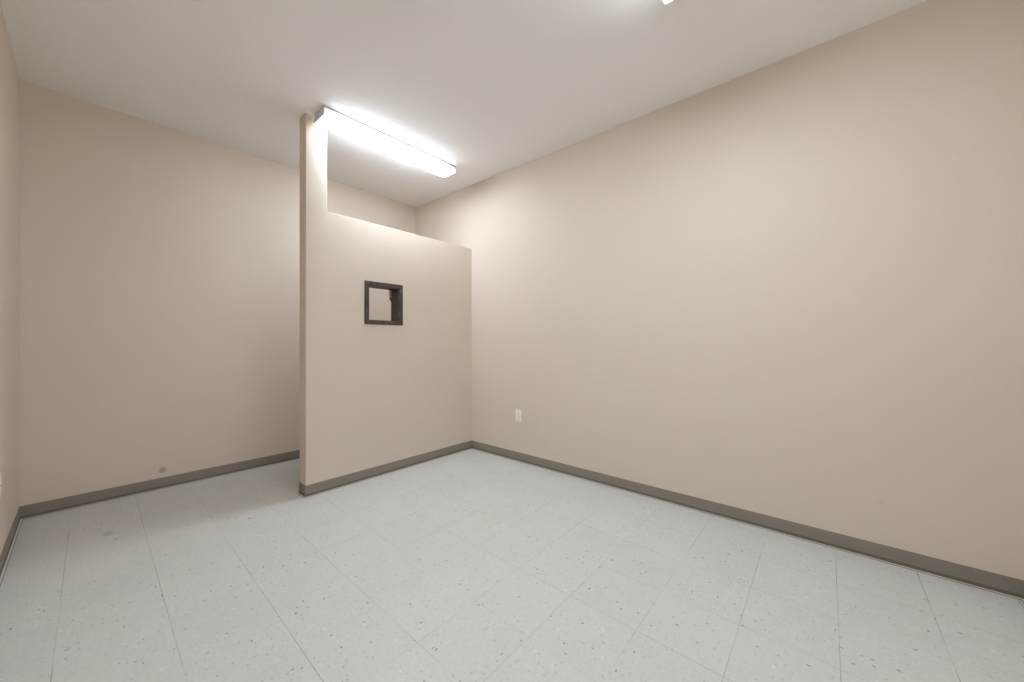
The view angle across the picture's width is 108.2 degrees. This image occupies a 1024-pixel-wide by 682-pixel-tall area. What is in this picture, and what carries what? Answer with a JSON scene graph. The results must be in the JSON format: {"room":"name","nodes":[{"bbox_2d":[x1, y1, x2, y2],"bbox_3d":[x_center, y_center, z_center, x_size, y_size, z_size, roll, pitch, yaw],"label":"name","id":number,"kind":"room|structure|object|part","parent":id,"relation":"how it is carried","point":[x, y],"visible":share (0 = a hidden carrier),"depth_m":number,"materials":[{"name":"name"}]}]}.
{"room":"empty office room","nodes":[
{"label":"empty office room","id":0,"kind":"room"},
{"bbox_2d":[0,2,18,554],"bbox_3d":[-1.480,-0.274,0.843,4.653,2.859,0.120,0,0,41],"label":"wall","id":1,"kind":"structure","parent":0,"point":[9,78],"depth_m":2.06,"materials":[{"name":"beige paint"}]},
{"bbox_2d":[0,472,1,496],"bbox_3d":[-2.500,0.704,1.809,0.072,0.119,0.008,0,0,41],"label":"electrical outlet","id":2,"kind":"object","parent":1,"relation":"attached to","point":[0,472],"visible":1,"depth_m":1.81,"materials":[{"name":"white plastic"}]},
{"bbox_2d":[0,506,22,585],"bbox_3d":[-1.435,1.113,0.894,4.653,0.086,0.015,0,0,41],"label":"baseboard","id":3,"kind":"structure","parent":1,"relation":"attached to","point":[5,555],"depth_m":2.05,"materials":[{"name":"grey plastic"}]},
{"bbox_2d":[19,80,415,505],"bbox_3d":[-2.257,-0.274,3.594,0.120,2.859,3.268,0,0,41],"label":"wall","id":4,"kind":"structure","parent":0,"point":[159,265],"depth_m":2.85,"materials":[{"name":"beige paint"}]},
{"bbox_2d":[20,450,299,518],"bbox_3d":[-2.206,1.113,3.549,0.015,0.086,3.028,0,0,41],"label":"baseboard","id":5,"kind":"structure","parent":4,"relation":"attached to","point":[75,501],"depth_m":2.85,"materials":[{"name":"grey plastic"}]},
{"bbox_2d":[300,113,471,485],"bbox_3d":[-1.032,-0.274,3.429,0.124,2.859,1.675,0,0,41],"label":"wall partition","id":6,"kind":"structure","parent":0,"point":[372,395],"depth_m":3.13,"materials":[{"name":"beige paint"}]},
{"bbox_2d":[365,280,402,324],"bbox_3d":[-1.160,-0.331,3.275,0.140,0.364,0.361,0,0,41],"label":"window","id":7,"kind":"structure","parent":6,"relation":"in","point":[395,291],"depth_m":3.32,"materials":[{"name":"brown wood"}]},
{"bbox_3d":[-1.113,-0.494,3.234,0.010,0.037,0.287,0,0,41],"label":"rail","id":8,"kind":"part","parent":7,"relation":"part of","materials":[{"name":"brown wood"}]},
{"bbox_3d":[-1.113,-0.168,3.234,0.010,0.037,0.287,0,0,41],"label":"rail","id":9,"kind":"part","parent":7,"relation":"part of","materials":[{"name":"brown wood"}]},
{"bbox_2d":[297,440,471,497],"bbox_3d":[-1.037,1.113,3.424,0.154,0.086,1.690,0,0,41],"label":"baseboard","id":10,"kind":"structure","parent":6,"relation":"attached to","point":[310,490],"depth_m":3.18,"materials":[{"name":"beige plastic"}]},
{"bbox_2d":[0,0,927,206],"bbox_3d":[-0.451,-1.763,2.034,4.893,0.120,3.268,0,0,41],"label":"ceiling","id":11,"kind":"structure","parent":0,"point":[486,89],"depth_m":2.25,"materials":[{"name":"white paint"}]},
{"bbox_2d":[313,105,455,177],"bbox_3d":[-1.017,-1.670,3.190,0.182,0.066,1.237,0,0,41],"label":"ceiling light","id":12,"kind":"object","parent":11,"relation":"attached to","point":[329,118],"visible":1,"depth_m":3.05,"materials":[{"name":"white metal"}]},
{"bbox_2d":[663,0,673,4],"bbox_3d":[0.408,-1.670,1.282,0.182,0.066,1.237,0,0,41],"label":"ceiling light","id":13,"kind":"object","parent":11,"relation":"attached to","point":[666,2],"visible":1,"depth_m":1.78,"materials":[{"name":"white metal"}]},
{"bbox_2d":[0,449,1023,681],"bbox_3d":[-0.451,1.216,2.034,4.893,0.120,3.268,0,0,41],"label":"floor","id":14,"kind":"structure","parent":0,"point":[471,565],"depth_m":1.68,"materials":[{"name":"tile"}]},
{"bbox_2d":[416,0,1023,579],"bbox_3d":[0.578,-0.274,3.225,4.653,2.859,0.120,0,0,41],"label":"wall","id":15,"kind":"structure","parent":0,"point":[791,288],"depth_m":2.20,"materials":[{"name":"beige paint"}]},
{"bbox_2d":[516,409,521,422],"bbox_3d":[0.063,0.718,3.584,0.072,0.119,0.008,0,0,41],"label":"electrical outlet","id":16,"kind":"object","parent":15,"relation":"attached to","point":[518,412],"visible":1,"depth_m":3.58,"materials":[{"name":"white plastic"}]},
{"bbox_2d":[472,441,1023,599],"bbox_3d":[0.534,1.113,3.174,4.653,0.086,0.015,0,0,41],"label":"baseboard","id":17,"kind":"structure","parent":15,"relation":"attached to","point":[1004,585],"depth_m":2.17,"materials":[{"name":"grey plastic"}]}
]}

